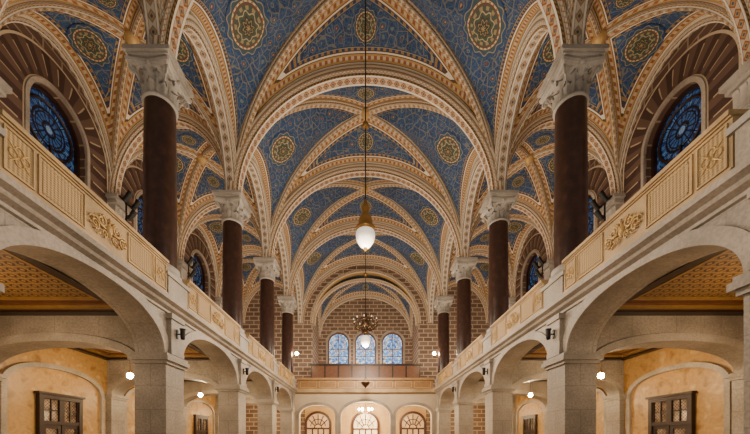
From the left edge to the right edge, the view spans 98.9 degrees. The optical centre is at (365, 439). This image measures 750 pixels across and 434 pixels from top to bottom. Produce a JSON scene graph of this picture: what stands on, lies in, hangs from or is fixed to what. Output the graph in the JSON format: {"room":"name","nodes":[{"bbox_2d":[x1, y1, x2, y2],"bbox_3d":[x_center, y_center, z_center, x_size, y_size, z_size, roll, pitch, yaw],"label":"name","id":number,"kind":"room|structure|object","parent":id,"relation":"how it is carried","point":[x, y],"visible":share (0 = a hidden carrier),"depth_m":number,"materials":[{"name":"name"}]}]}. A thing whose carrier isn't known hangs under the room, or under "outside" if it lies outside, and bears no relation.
{"room":"house of worship","nodes":[
{"label":"house of worship","id":0,"kind":"room"},
{"bbox_2d":[0,249,118,315],"bbox_3d":[-8.168,-3.328,6.264,4.565,0.220,4.075,0,0,0],"label":"ceiling","id":1,"kind":"structure","parent":0,"point":[33,287],"depth_m":7.53,"materials":[{"name":"paint"}]},
{"bbox_2d":[0,23,212,295],"bbox_3d":[-10.700,-8.635,15.614,0.500,10.230,23.375,0,0,0],"label":"wall","id":2,"kind":"structure","parent":0,"point":[27,31],"depth_m":11.38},
{"bbox_2d":[0,77,11,96],"bbox_3d":[-10.260,-9.135,8.602,0.620,1.530,0.880,0,0,0],"label":"corbel","id":3,"kind":"object","parent":2,"relation":"attached to","point":[5,89],"visible":0.79,"depth_m":8.89,"materials":[{"name":"stone"}]},
{"bbox_2d":[0,30,107,204],"bbox_3d":[-10.530,-9.285,10.940,0.560,6.870,4.100,0,0,0],"label":"window","id":4,"kind":"structure","parent":2,"relation":"in","point":[23,63],"depth_m":10.76,"materials":[{"name":"blue glass"}]},
{"bbox_2d":[105,193,131,219],"bbox_3d":[-10.260,-9.135,13.277,0.620,1.530,0.880,0,0,0],"label":"corbel","id":5,"kind":"object","parent":2,"relation":"attached to","point":[114,201],"visible":0.38,"depth_m":13.03,"materials":[{"name":"stone"}]},
{"bbox_2d":[119,190,141,220],"bbox_3d":[-9.695,-9.596,13.277,0.489,1.077,0.720,0,0,0],"label":"spotlight","id":6,"kind":"object","parent":5,"relation":"attached to","point":[128,195],"visible":1,"depth_m":13.24,"materials":[{"name":"black metal"}]},
{"bbox_2d":[120,165,142,236],"bbox_3d":[-10.530,-9.285,15.614,0.560,6.870,4.100,0,0,0],"label":"window","id":7,"kind":"structure","parent":2,"relation":"in","point":[132,181],"depth_m":14.46,"materials":[{"name":"blue glass"}]},
{"bbox_2d":[177,259,191,279],"bbox_3d":[-10.260,-9.135,17.952,0.620,1.530,0.880,0,0,0],"label":"corbel","id":8,"kind":"object","parent":2,"relation":"attached to","point":[182,267],"visible":0.54,"depth_m":17.73,"materials":[{"name":"stone"}]},
{"bbox_2d":[184,256,198,277],"bbox_3d":[-9.695,-9.596,17.952,0.489,1.077,0.720,0,0,0],"label":"spotlight","id":9,"kind":"object","parent":8,"relation":"attached to","point":[191,258],"visible":1,"depth_m":17.89,"materials":[{"name":"black metal"}]},
{"bbox_2d":[184,233,215,302],"bbox_3d":[-10.530,-9.285,20.290,0.560,6.870,4.100,0,0,0],"label":"window","id":10,"kind":"structure","parent":2,"relation":"in","point":[194,244],"depth_m":20.71,"materials":[{"name":"blue glass"}]},
{"bbox_2d":[215,297,221,308],"bbox_3d":[-10.260,-9.135,22.627,0.620,1.530,0.880,0,0,0],"label":"corbel","id":11,"kind":"object","parent":2,"relation":"attached to","point":[218,301],"visible":0.27,"depth_m":22.30,"materials":[{"name":"stone"}]},
{"bbox_2d":[0,348,214,433],"bbox_3d":[-10.605,-0.882,15.614,0.490,5.165,23.375,0,0,0],"label":"wall","id":12,"kind":"structure","parent":0,"point":[66,371],"depth_m":11.06,"materials":[{"name":"paint"}]},
{"bbox_2d":[34,391,85,433],"bbox_3d":[-10.360,0.072,10.940,0.180,3.255,1.680,0,0,0],"label":"door","id":13,"kind":"structure","parent":12,"relation":"in","point":[56,413],"depth_m":10.84,"materials":[{"name":"brown wood"}]},
{"bbox_2d":[0,316,134,364],"bbox_3d":[-8.091,-2.654,8.577,4.718,1.622,0.650,0,0,0],"label":"arch","id":14,"kind":"object","parent":12,"relation":"attached to","point":[18,334],"visible":0.63,"depth_m":8.30,"materials":[{"name":"stone"}]},
{"bbox_2d":[107,360,218,395],"bbox_3d":[-8.091,-2.654,13.252,4.718,1.622,0.650,0,0,0],"label":"arch","id":15,"kind":"object","parent":12,"relation":"attached to","point":[118,382],"visible":0.4,"depth_m":12.98,"materials":[{"name":"paint"}]},
{"bbox_2d":[193,414,209,433],"bbox_3d":[-10.360,0.072,20.290,0.180,3.255,1.680,0,0,0],"label":"door","id":16,"kind":"structure","parent":12,"relation":"in","point":[200,421],"depth_m":20.20,"materials":[{"name":"brown wood"}]},
{"bbox_2d":[184,382,257,406],"bbox_3d":[-8.091,-2.654,17.927,4.718,1.622,0.650,0,0,0],"label":"arch","id":17,"kind":"object","parent":12,"relation":"attached to","point":[191,389],"visible":0.43,"depth_m":17.65,"materials":[{"name":"paint"}]},
{"bbox_2d":[215,394,279,412],"bbox_3d":[-8.091,-2.654,22.602,4.718,1.622,0.650,0,0,0],"label":"arch","id":18,"kind":"object","parent":12,"relation":"attached to","point":[248,400],"visible":0.23,"depth_m":22.33,"materials":[{"name":"stone"}]},
{"bbox_2d":[68,343,209,359],"bbox_3d":[-8.168,-3.328,10.940,4.565,0.220,4.075,0,0,0],"label":"ceiling","id":19,"kind":"structure","parent":0,"point":[192,352],"depth_m":12.38,"materials":[{"name":"brown wood"}]},
{"bbox_2d":[126,370,132,378],"bbox_3d":[-8.030,-2.765,10.940,0.200,1.346,0.197,0,0,0],"label":"globe lamp","id":20,"kind":"object","parent":19,"relation":"hanging from","point":[129,375],"visible":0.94,"depth_m":10.88,"materials":[{"name":"white glass"}]},
{"bbox_2d":[0,208,294,408],"bbox_3d":[-5.447,-2.856,13.377,0.875,1.258,19.700,0,0,0],"label":"wall","id":21,"kind":"structure","parent":0,"point":[151,329],"depth_m":7.57,"materials":[{"name":"stone"}]},
{"bbox_2d":[0,170,296,392],"bbox_3d":[-5.096,-3.459,13.377,0.368,0.341,19.700,0,0,0],"label":"crown molding","id":22,"kind":"structure","parent":21,"relation":"attached to","point":[16,200],"depth_m":6.03,"materials":[{"name":"stone"}]},
{"bbox_2d":[0,109,168,293],"bbox_3d":[-5.143,-4.084,6.264,0.380,0.908,3.735,0,0,0],"label":"balustrade","id":23,"kind":"object","parent":22,"relation":"on","point":[25,160],"visible":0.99,"depth_m":5.48,"materials":[{"name":"stone"}]},
{"bbox_2d":[182,280,240,346],"bbox_3d":[-5.143,-4.084,10.940,0.380,0.908,3.735,0,0,0],"label":"balustrade","id":24,"kind":"object","parent":22,"relation":"on","point":[199,303],"visible":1,"depth_m":10.43,"materials":[{"name":"stone"}]},
{"bbox_2d":[245,334,273,371],"bbox_3d":[-5.143,-4.084,15.614,0.380,0.908,3.735,0,0,0],"label":"balustrade","id":25,"kind":"object","parent":22,"relation":"on","point":[255,349],"visible":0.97,"depth_m":15.23,"materials":[{"name":"stone"}]},
{"bbox_2d":[276,361,293,385],"bbox_3d":[-5.143,-4.084,20.290,0.380,0.908,3.735,0,0,0],"label":"balustrade","id":26,"kind":"object","parent":22,"relation":"on","point":[284,373],"visible":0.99,"depth_m":19.95,"materials":[{"name":"stone"}]},
{"bbox_2d":[176,328,185,339],"bbox_3d":[-4.935,-2.833,8.602,0.230,0.280,0.160,0,0,0],"label":"floodlight","id":27,"kind":"object","parent":21,"relation":"attached to","point":[182,330],"visible":1,"depth_m":8.57,"materials":[{"name":"black metal"}]},
{"bbox_2d":[243,368,248,374],"bbox_3d":[-4.935,-2.833,13.277,0.230,0.280,0.160,0,0,0],"label":"floodlight","id":28,"kind":"object","parent":21,"relation":"attached to","point":[246,369],"visible":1,"depth_m":13.24,"materials":[{"name":"black metal"}]},
{"bbox_2d":[0,0,298,323],"bbox_3d":[-8.020,-11.848,17.952,5.221,3.904,19.120,0,0,0],"label":"ceiling","id":29,"kind":"structure","parent":0,"point":[89,36],"depth_m":12.46,"materials":[{"name":"paint"}]},
{"bbox_2d":[184,376,252,381],"bbox_3d":[-8.168,-3.328,15.614,4.565,0.220,4.075,0,0,0],"label":"ceiling","id":30,"kind":"structure","parent":0,"point":[249,379],"depth_m":17.43,"materials":[{"name":"paint"}]},
{"bbox_2d":[198,381,202,396],"bbox_3d":[-8.030,-2.765,15.614,0.200,1.346,0.197,0,0,0],"label":"globe lamp","id":31,"kind":"object","parent":30,"relation":"hanging from","point":[200,394],"visible":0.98,"depth_m":15.57,"materials":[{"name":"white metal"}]},
{"bbox_2d":[313,314,318,363],"bbox_3d":[-4.610,-9.185,29.525,0.200,11.330,3.646,0,0,0],"label":"wall","id":32,"kind":"structure","parent":0,"point":[315,328],"depth_m":29.52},
{"bbox_2d":[152,0,578,189],"bbox_3d":[0.000,-13.001,10.874,11.540,6.219,5.103,0,0,0],"label":"ceiling","id":33,"kind":"structure","parent":0,"point":[482,52],"depth_m":11.82,"materials":[{"name":"paint"}]},
{"bbox_2d":[356,0,374,251],"bbox_3d":[0.000,-11.092,10.940,0.680,9.335,0.680,0,0,0],"label":"pendant lamp","id":34,"kind":"object","parent":33,"relation":"hanging from","point":[365,230],"visible":1,"depth_m":10.81,"materials":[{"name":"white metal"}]},
{"bbox_2d":[229,64,501,256],"bbox_3d":[0.000,-13.001,15.549,11.540,6.219,5.103,0,0,0],"label":"ceiling","id":35,"kind":"structure","parent":0,"point":[312,127],"depth_m":15.40,"materials":[{"name":"paint"}]},
{"bbox_2d":[265,164,465,295],"bbox_3d":[0.000,-13.001,20.224,11.540,6.219,5.103,0,0,0],"label":"ceiling","id":36,"kind":"structure","parent":0,"point":[335,197],"depth_m":20.26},
{"bbox_2d":[352,252,378,347],"bbox_3d":[0.000,-10.803,20.290,1.730,9.915,1.738,0,0,0],"label":"chandelier","id":37,"kind":"object","parent":36,"relation":"hanging from","point":[365,325],"visible":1,"depth_m":20.12,"materials":[{"name":"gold metal"}]},
{"bbox_2d":[361,348,369,387],"bbox_3d":[0.000,-9.432,21.926,0.640,11.825,0.640,0,0,0],"label":"lamp","id":38,"kind":"object","parent":36,"relation":"hanging from","point":[365,384],"visible":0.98,"depth_m":21.87,"materials":[{"name":"black metal"}]},
{"bbox_2d":[243,265,487,433],"bbox_3d":[0.000,-7.345,27.452,20.900,18.090,0.500,0,0,0],"label":"wall","id":39,"kind":"structure","parent":0,"point":[302,332],"depth_m":27.30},
{"bbox_2d":[305,411,331,433],"bbox_3d":[-4.015,-0.367,27.152,2.260,4.134,0.180,0,0,0],"label":"door","id":40,"kind":"structure","parent":39,"relation":"in","point":[317,422],"depth_m":27.21,"materials":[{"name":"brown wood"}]},
{"bbox_2d":[352,411,378,433],"bbox_3d":[0.000,-0.365,27.152,2.360,4.130,0.180,0,0,0],"label":"door","id":41,"kind":"structure","parent":39,"relation":"in","point":[362,423],"depth_m":27.21,"materials":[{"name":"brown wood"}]},
{"bbox_2d":[399,411,425,433],"bbox_3d":[4.015,-0.367,27.152,2.260,4.134,0.180,0,0,0],"label":"door","id":42,"kind":"structure","parent":39,"relation":"in","point":[412,422],"depth_m":27.21,"materials":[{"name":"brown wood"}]},
{"bbox_2d":[286,222,444,322],"bbox_3d":[0.000,-13.001,24.965,11.540,6.219,5.235,0,0,0],"label":"ceiling","id":43,"kind":"structure","parent":0,"point":[336,249],"depth_m":25.99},
{"bbox_2d":[319,298,411,363],"bbox_3d":[0.000,-9.460,31.088,9.420,11.880,0.520,0,0,0],"label":"wall","id":44,"kind":"structure","parent":0,"point":[388,317],"depth_m":30.95,"materials":[{"name":"brick"}]},
{"bbox_2d":[326,330,350,363],"bbox_3d":[-2.607,-8.568,30.998,2.435,4.035,0.500,0,0,0],"label":"window","id":45,"kind":"structure","parent":44,"relation":"in","point":[338,347],"depth_m":31.25,"materials":[{"name":"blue glass"}]},
{"bbox_2d":[353,331,377,363],"bbox_3d":[0.000,-8.568,30.998,2.435,4.035,0.500,0,0,0],"label":"window","id":46,"kind":"structure","parent":44,"relation":"in","point":[358,349],"depth_m":31.25,"materials":[{"name":"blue glass"}]},
{"bbox_2d":[380,330,404,363],"bbox_3d":[2.607,-8.568,30.998,2.435,4.035,0.500,0,0,0],"label":"window","id":47,"kind":"structure","parent":44,"relation":"in","point":[392,347],"depth_m":31.25,"materials":[{"name":"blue glass"}]},
{"bbox_2d":[313,275,417,336],"bbox_3d":[0.000,-12.452,29.325,9.320,5.116,3.546,0,0,0],"label":"ceiling","id":48,"kind":"structure","parent":0,"point":[350,288],"depth_m":30.31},
{"bbox_2d":[294,394,436,433],"bbox_3d":[0.000,-0.828,23.377,10.285,5.055,0.460,0,0,0],"label":"wall","id":49,"kind":"structure","parent":0,"point":[337,403],"depth_m":23.21,"materials":[{"name":"beige paint"}]},
{"bbox_2d":[141,0,589,43],"bbox_3d":[0.000,-13.001,6.199,11.540,6.219,5.103,0,0,0],"label":"arch","id":50,"kind":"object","parent":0,"point":[153,10],"depth_m":8.28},
{"bbox_2d":[295,393,435,393],"bbox_3d":[0.000,-3.462,27.088,10.340,0.324,7.722,0,0,0],"label":"floor","id":51,"kind":"structure","parent":0,"point":[295,393],"depth_m":23.23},
{"bbox_2d":[296,378,434,392],"bbox_3d":[0.000,-3.952,23.207,10.065,1.062,0.320,0,0,0],"label":"balustrade","id":52,"kind":"object","parent":51,"relation":"on","point":[305,385],"visible":0.95,"depth_m":23.17,"materials":[{"name":"stone"}]},
{"bbox_2d":[310,364,420,377],"bbox_3d":[0.000,-4.730,24.857,8.580,2.310,0.220,0,0,0],"label":"screen","id":53,"kind":"object","parent":51,"relation":"on","point":[317,370],"visible":0.51,"depth_m":24.81,"materials":[{"name":"brown wood"}]},
{"bbox_2d":[358,402,372,412],"bbox_3d":[0.000,-2.695,25.007,1.160,1.210,1.018,0,0,0],"label":"chandelier","id":54,"kind":"object","parent":51,"relation":"hanging from","point":[365,402],"visible":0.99,"depth_m":24.99,"materials":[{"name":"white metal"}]},
{"bbox_2d":[412,314,417,363],"bbox_3d":[4.610,-9.185,29.525,0.200,11.330,3.646,0,0,0],"label":"wall","id":55,"kind":"structure","parent":0,"point":[415,328],"depth_m":29.52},
{"bbox_2d":[478,376,546,381],"bbox_3d":[8.168,-3.328,15.614,4.565,0.220,4.075,0,0,0],"label":"ceiling","id":56,"kind":"structure","parent":0,"point":[481,379],"depth_m":17.43,"materials":[{"name":"paint"}]},
{"bbox_2d":[528,381,532,396],"bbox_3d":[8.030,-2.765,15.614,0.200,1.346,0.197,0,0,0],"label":"globe lamp","id":57,"kind":"object","parent":56,"relation":"hanging from","point":[530,394],"visible":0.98,"depth_m":15.57,"materials":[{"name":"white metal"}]},
{"bbox_2d":[432,0,749,323],"bbox_3d":[8.020,-11.848,17.952,5.221,3.904,19.120,0,0,0],"label":"ceiling","id":58,"kind":"structure","parent":0,"point":[641,36],"depth_m":12.33,"materials":[{"name":"paint"}]},
{"bbox_2d":[521,343,662,359],"bbox_3d":[8.168,-3.328,10.940,4.565,0.220,4.075,0,0,0],"label":"ceiling","id":59,"kind":"structure","parent":0,"point":[538,352],"depth_m":12.38,"materials":[{"name":"brown wood"}]},
{"bbox_2d":[598,370,604,378],"bbox_3d":[8.030,-2.765,10.940,0.200,1.346,0.197,0,0,0],"label":"globe lamp","id":60,"kind":"object","parent":59,"relation":"hanging from","point":[601,375],"visible":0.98,"depth_m":10.88,"materials":[{"name":"white glass"}]},
{"bbox_2d":[436,187,749,408],"bbox_3d":[5.447,-2.856,13.377,0.875,1.258,19.700,0,0,0],"label":"wall","id":61,"kind":"structure","parent":0,"point":[579,329],"depth_m":7.18,"materials":[{"name":"stone"}]},
{"bbox_2d":[482,368,487,374],"bbox_3d":[4.935,-2.833,13.277,0.230,0.280,0.160,0,0,0],"label":"floodlight","id":62,"kind":"object","parent":61,"relation":"attached to","point":[483,369],"visible":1,"depth_m":13.24,"materials":[{"name":"black metal"}]},
{"bbox_2d":[545,328,554,339],"bbox_3d":[4.935,-2.833,8.602,0.230,0.280,0.160,0,0,0],"label":"floodlight","id":63,"kind":"object","parent":61,"relation":"attached to","point":[548,330],"visible":1,"depth_m":8.57,"materials":[{"name":"black metal"}]},
{"bbox_2d":[434,156,749,392],"bbox_3d":[5.096,-3.459,13.377,0.368,0.341,19.700,0,0,0],"label":"crown molding","id":64,"kind":"structure","parent":61,"relation":"attached to","point":[730,189],"depth_m":5.69,"materials":[{"name":"stone"}]},
{"bbox_2d":[437,361,454,385],"bbox_3d":[5.143,-4.084,20.290,0.380,0.908,3.735,0,0,0],"label":"balustrade","id":65,"kind":"object","parent":64,"relation":"on","point":[446,373],"visible":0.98,"depth_m":19.95,"materials":[{"name":"stone"}]},
{"bbox_2d":[457,334,485,371],"bbox_3d":[5.143,-4.084,15.614,0.380,0.908,3.735,0,0,0],"label":"balustrade","id":66,"kind":"object","parent":64,"relation":"on","point":[475,349],"visible":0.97,"depth_m":15.23,"materials":[{"name":"stone"}]},
{"bbox_2d":[490,280,548,346],"bbox_3d":[5.143,-4.084,10.940,0.380,0.908,3.735,0,0,0],"label":"balustrade","id":67,"kind":"object","parent":64,"relation":"on","point":[531,303],"visible":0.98,"depth_m":10.43,"materials":[{"name":"stone"}]},
{"bbox_2d":[562,109,748,293],"bbox_3d":[5.143,-4.084,6.264,0.380,0.908,3.735,0,0,0],"label":"balustrade","id":68,"kind":"object","parent":64,"relation":"on","point":[711,155],"visible":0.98,"depth_m":5.43,"materials":[{"name":"stone"}]},
{"bbox_2d":[516,348,733,433],"bbox_3d":[10.605,-0.882,15.614,0.490,5.165,23.375,0,0,0],"label":"wall","id":69,"kind":"structure","parent":0,"point":[664,371],"depth_m":11.06,"materials":[{"name":"paint"}]},
{"bbox_2d":[451,394,515,412],"bbox_3d":[8.091,-2.654,22.602,4.718,1.622,0.650,0,0,0],"label":"arch","id":70,"kind":"object","parent":69,"relation":"attached to","point":[481,400],"visible":0.25,"depth_m":22.33,"materials":[{"name":"stone"}]},
{"bbox_2d":[473,382,546,406],"bbox_3d":[8.091,-2.654,17.927,4.718,1.622,0.650,0,0,0],"label":"arch","id":71,"kind":"object","parent":69,"relation":"attached to","point":[539,389],"visible":0.45,"depth_m":17.65,"materials":[{"name":"stone"}]},
{"bbox_2d":[521,414,537,433],"bbox_3d":[10.360,0.072,20.290,0.180,3.255,1.680,0,0,0],"label":"door","id":72,"kind":"structure","parent":69,"relation":"in","point":[529,421],"depth_m":20.20,"materials":[{"name":"brown wood"}]},
{"bbox_2d":[512,360,623,395],"bbox_3d":[8.091,-2.654,13.252,4.718,1.622,0.650,0,0,0],"label":"arch","id":73,"kind":"object","parent":69,"relation":"attached to","point":[612,382],"visible":0.5,"depth_m":12.98,"materials":[{"name":"paint"}]},
{"bbox_2d":[596,316,743,372],"bbox_3d":[8.091,-2.654,8.577,4.718,1.622,0.650,0,0,0],"label":"arch","id":74,"kind":"object","parent":69,"relation":"attached to","point":[722,337],"visible":0.62,"depth_m":8.30,"materials":[{"name":"stone"}]},
{"bbox_2d":[645,391,696,433],"bbox_3d":[10.360,0.072,10.940,0.180,3.255,1.680,0,0,0],"label":"door","id":75,"kind":"structure","parent":69,"relation":"in","point":[674,413],"depth_m":10.84,"materials":[{"name":"brown wood"}]},
{"bbox_2d":[518,23,731,295],"bbox_3d":[10.700,-8.635,15.614,0.500,10.230,23.375,0,0,0],"label":"wall","id":76,"kind":"structure","parent":0,"point":[703,31],"depth_m":11.38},
{"bbox_2d":[509,297,515,308],"bbox_3d":[10.260,-9.135,22.627,0.620,1.530,0.880,0,0,0],"label":"corbel","id":77,"kind":"object","parent":76,"relation":"attached to","point":[512,301],"visible":0.27,"depth_m":22.30,"materials":[{"name":"stone"}]},
{"bbox_2d":[515,233,546,302],"bbox_3d":[10.530,-9.285,20.290,0.560,6.870,4.100,0,0,0],"label":"window","id":78,"kind":"structure","parent":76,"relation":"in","point":[536,244],"depth_m":20.71,"materials":[{"name":"blue glass"}]},
{"bbox_2d":[539,259,553,279],"bbox_3d":[10.260,-9.135,17.952,0.620,1.530,0.880,0,0,0],"label":"corbel","id":79,"kind":"object","parent":76,"relation":"attached to","point":[548,267],"visible":0.5,"depth_m":17.73,"materials":[{"name":"stone"}]},
{"bbox_2d":[532,256,546,277],"bbox_3d":[9.695,-9.596,17.952,0.489,1.077,0.720,0,0,0],"label":"spotlight","id":80,"kind":"object","parent":79,"relation":"attached to","point":[539,258],"visible":1,"depth_m":17.89,"materials":[{"name":"black metal"}]},
{"bbox_2d":[588,165,610,236],"bbox_3d":[10.530,-9.285,15.614,0.560,6.870,4.100,0,0,0],"label":"window","id":81,"kind":"structure","parent":76,"relation":"in","point":[598,181],"depth_m":14.46,"materials":[{"name":"blue glass"}]},
{"bbox_2d":[599,193,625,219],"bbox_3d":[10.260,-9.135,13.277,0.620,1.530,0.880,0,0,0],"label":"corbel","id":82,"kind":"object","parent":76,"relation":"attached to","point":[616,201],"visible":0.4,"depth_m":13.03,"materials":[{"name":"stone"}]},
{"bbox_2d":[589,190,611,220],"bbox_3d":[9.695,-9.596,13.277,0.489,1.077,0.720,0,0,0],"label":"spotlight","id":83,"kind":"object","parent":82,"relation":"attached to","point":[602,195],"visible":1,"depth_m":13.24,"materials":[{"name":"black metal"}]},
{"bbox_2d":[623,30,740,204],"bbox_3d":[10.530,-9.285,10.940,0.560,6.870,4.100,0,0,0],"label":"window","id":84,"kind":"structure","parent":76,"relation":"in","point":[714,58],"depth_m":10.73,"materials":[{"name":"blue glass"}]},
{"bbox_2d":[719,58,749,108],"bbox_3d":[10.260,-9.135,8.602,0.620,1.530,0.880,0,0,0],"label":"corbel","id":85,"kind":"object","parent":76,"relation":"attached to","point":[737,87],"visible":0.73,"depth_m":8.63,"materials":[{"name":"stone"}]},
{"bbox_2d":[612,249,743,315],"bbox_3d":[8.168,-3.328,6.264,4.565,0.220,4.075,0,0,0],"label":"ceiling","id":86,"kind":"structure","parent":0,"point":[697,287],"depth_m":7.53,"materials":[{"name":"paint"}]},
{"bbox_3d":[0.000,1.800,12.851,21.700,0.200,29.702,0,0,0],"label":"floor","id":87,"kind":"structure","parent":0,"visible":0},
{"bbox_2d":[0,283,4,292],"bbox_3d":[-5.500,-0.261,3.927,1.020,3.922,1.020,0,0,0],"label":"pier","id":88,"kind":"object","parent":87,"relation":"on","point":[2,286],"visible":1,"depth_m":4.41,"materials":[{"name":"stone"}]},
{"bbox_2d":[0,374,6,380],"bbox_3d":[-10.289,-0.071,8.602,0.317,3.542,0.940,0,0,0],"label":"pilaster","id":89,"kind":"object","parent":87,"relation":"on","point":[2,376],"visible":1,"depth_m":8.98,"materials":[{"name":"stone"}]},
{"bbox_2d":[105,394,128,433],"bbox_3d":[-10.289,-0.071,13.277,0.317,3.542,0.940,0,0,0],"label":"pilaster","id":90,"kind":"object","parent":87,"relation":"on","point":[115,404],"visible":1,"depth_m":13.13,"materials":[{"name":"stone"}]},
{"bbox_2d":[127,352,189,433],"bbox_3d":[-5.500,-0.261,8.602,1.020,3.922,1.020,0,0,0],"label":"pier","id":91,"kind":"object","parent":87,"relation":"on","point":[159,376],"visible":1,"depth_m":8.20,"materials":[{"name":"stone"}]},
{"bbox_2d":[184,407,188,433],"bbox_3d":[-10.289,-0.071,17.952,0.317,3.542,0.940,0,0,0],"label":"pilaster","id":92,"kind":"object","parent":87,"relation":"on","point":[185,408],"visible":0.25,"depth_m":18.15,"materials":[{"name":"stone"}]},
{"bbox_2d":[215,413,218,433],"bbox_3d":[-10.289,-0.071,22.627,0.317,3.542,0.940,0,0,0],"label":"pilaster","id":93,"kind":"object","parent":87,"relation":"on","point":[216,414],"visible":0.44,"depth_m":22.26,"materials":[{"name":"stone"}]},
{"bbox_2d":[214,384,248,433],"bbox_3d":[-5.500,-0.261,13.277,1.020,3.922,1.020,0,0,0],"label":"pier","id":94,"kind":"object","parent":87,"relation":"on","point":[232,397],"visible":1,"depth_m":12.88,"materials":[{"name":"stone"}]},
{"bbox_2d":[255,399,278,433],"bbox_3d":[-5.500,-0.261,17.952,1.020,3.922,1.020,0,0,0],"label":"pier","id":95,"kind":"object","parent":87,"relation":"on","point":[266,408],"visible":1,"depth_m":17.55,"materials":[{"name":"stone"}]},
{"bbox_2d":[278,408,295,433],"bbox_3d":[-5.500,-0.261,22.627,1.020,3.922,1.020,0,0,0],"label":"pier","id":96,"kind":"object","parent":87,"relation":"on","point":[286,414],"visible":1,"depth_m":22.23,"materials":[{"name":"stone"}]},
{"bbox_2d":[435,408,452,433],"bbox_3d":[5.500,-0.261,22.627,1.020,3.922,1.020,0,0,0],"label":"pier","id":97,"kind":"object","parent":87,"relation":"on","point":[443,414],"visible":1,"depth_m":22.23,"materials":[{"name":"stone"}]},
{"bbox_2d":[452,399,475,433],"bbox_3d":[5.500,-0.261,17.952,1.020,3.922,1.020,0,0,0],"label":"pier","id":98,"kind":"object","parent":87,"relation":"on","point":[463,407],"visible":1,"depth_m":17.55,"materials":[{"name":"stone"}]},
{"bbox_2d":[482,384,516,433],"bbox_3d":[5.500,-0.261,13.277,1.020,3.922,1.020,0,0,0],"label":"pier","id":99,"kind":"object","parent":87,"relation":"on","point":[498,397],"visible":1,"depth_m":12.88,"materials":[{"name":"stone"}]},
{"bbox_2d":[512,413,515,433],"bbox_3d":[10.289,-0.071,22.627,0.317,3.542,0.940,0,0,0],"label":"pilaster","id":100,"kind":"object","parent":87,"relation":"on","point":[513,414],"visible":0.44,"depth_m":22.26,"materials":[{"name":"stone"}]},
{"bbox_2d":[542,407,546,433],"bbox_3d":[10.289,-0.071,17.952,0.317,3.542,0.940,0,0,0],"label":"pilaster","id":101,"kind":"object","parent":87,"relation":"on","point":[544,408],"visible":0.25,"depth_m":18.15,"materials":[{"name":"stone"}]},
{"bbox_2d":[541,352,603,433],"bbox_3d":[5.500,-0.261,8.602,1.020,3.922,1.020,0,0,0],"label":"pier","id":102,"kind":"object","parent":87,"relation":"on","point":[571,376],"visible":1,"depth_m":8.20,"materials":[{"name":"stone"}]},
{"bbox_2d":[602,394,625,433],"bbox_3d":[10.289,-0.071,13.277,0.317,3.542,0.940,0,0,0],"label":"pilaster","id":103,"kind":"object","parent":87,"relation":"on","point":[615,404],"visible":1,"depth_m":13.13,"materials":[{"name":"stone"}]},
{"bbox_2d":[724,371,743,433],"bbox_3d":[10.289,-0.071,8.602,0.317,3.542,0.940,0,0,0],"label":"pilaster","id":104,"kind":"object","parent":87,"relation":"on","point":[737,379],"visible":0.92,"depth_m":8.81,"materials":[{"name":"stone"}]},
{"bbox_2d":[726,270,749,433],"bbox_3d":[5.500,-0.261,3.927,1.020,3.922,1.020,0,0,0],"label":"pier","id":105,"kind":"object","parent":87,"relation":"on","point":[740,285],"visible":1,"depth_m":4.29,"materials":[{"name":"stone"}]},
{"bbox_3d":[7.824,-3.539,15.614,5.252,0.127,23.375,0,0,0],"label":"floor","id":106,"kind":"structure","parent":0,"visible":0},
{"bbox_2d":[433,296,453,387],"bbox_3d":[5.500,-6.765,22.627,1.170,6.270,1.170,0,0,0],"label":"column","id":107,"kind":"structure","parent":106,"relation":"on","point":[442,304],"depth_m":22.29,"materials":[{"name":"stone"}]},
{"bbox_2d":[451,257,477,374],"bbox_3d":[5.500,-6.765,17.952,1.170,6.270,1.170,0,0,0],"label":"column","id":108,"kind":"structure","parent":106,"relation":"on","point":[462,268],"depth_m":17.61,"materials":[{"name":"stone"}]},
{"bbox_2d":[479,190,518,352],"bbox_3d":[5.500,-6.765,13.277,1.170,6.270,1.170,0,0,0],"label":"column","id":109,"kind":"structure","parent":106,"relation":"on","point":[496,208],"depth_m":12.95,"materials":[{"name":"stone"}]},
{"bbox_2d":[537,44,608,307],"bbox_3d":[5.500,-6.765,8.602,1.170,6.270,1.170,0,0,0],"label":"column","id":110,"kind":"structure","parent":106,"relation":"on","point":[568,81],"depth_m":8.29,"materials":[{"name":"stone"}]},
{"bbox_2d":[725,109,749,166],"bbox_3d":[5.500,-6.765,3.927,1.170,6.270,1.170,0,0,0],"label":"column","id":111,"kind":"structure","parent":106,"relation":"on","point":[740,128],"depth_m":4.28,"materials":[{"name":"stone"}]},
{"bbox_3d":[-7.824,-3.539,15.614,5.252,0.127,23.375,0,0,0],"label":"floor","id":112,"kind":"structure","parent":0,"visible":0},
{"bbox_2d":[0,126,5,136],"bbox_3d":[-5.500,-6.765,3.927,1.170,6.270,1.170,0,0,0],"label":"column","id":113,"kind":"structure","parent":112,"relation":"on","point":[2,130],"depth_m":4.41,"materials":[{"name":"stone"}]},
{"bbox_2d":[122,44,193,307],"bbox_3d":[-5.500,-6.765,8.602,1.170,6.270,1.170,0,0,0],"label":"column","id":114,"kind":"structure","parent":112,"relation":"on","point":[162,81],"depth_m":8.28,"materials":[{"name":"stone"}]},
{"bbox_2d":[212,190,251,352],"bbox_3d":[-5.500,-6.765,13.277,1.170,6.270,1.170,0,0,0],"label":"column","id":115,"kind":"structure","parent":112,"relation":"on","point":[234,208],"depth_m":12.95,"materials":[{"name":"stone"}]},
{"bbox_2d":[253,257,279,374],"bbox_3d":[-5.500,-6.765,17.952,1.170,6.270,1.170,0,0,0],"label":"column","id":116,"kind":"structure","parent":112,"relation":"on","point":[268,268],"depth_m":17.61,"materials":[{"name":"stone"}]},
{"bbox_2d":[277,296,297,387],"bbox_3d":[-5.500,-6.765,22.627,1.170,6.270,1.170,0,0,0],"label":"column","id":117,"kind":"structure","parent":112,"relation":"on","point":[288,304],"depth_m":22.29,"materials":[{"name":"stone"}]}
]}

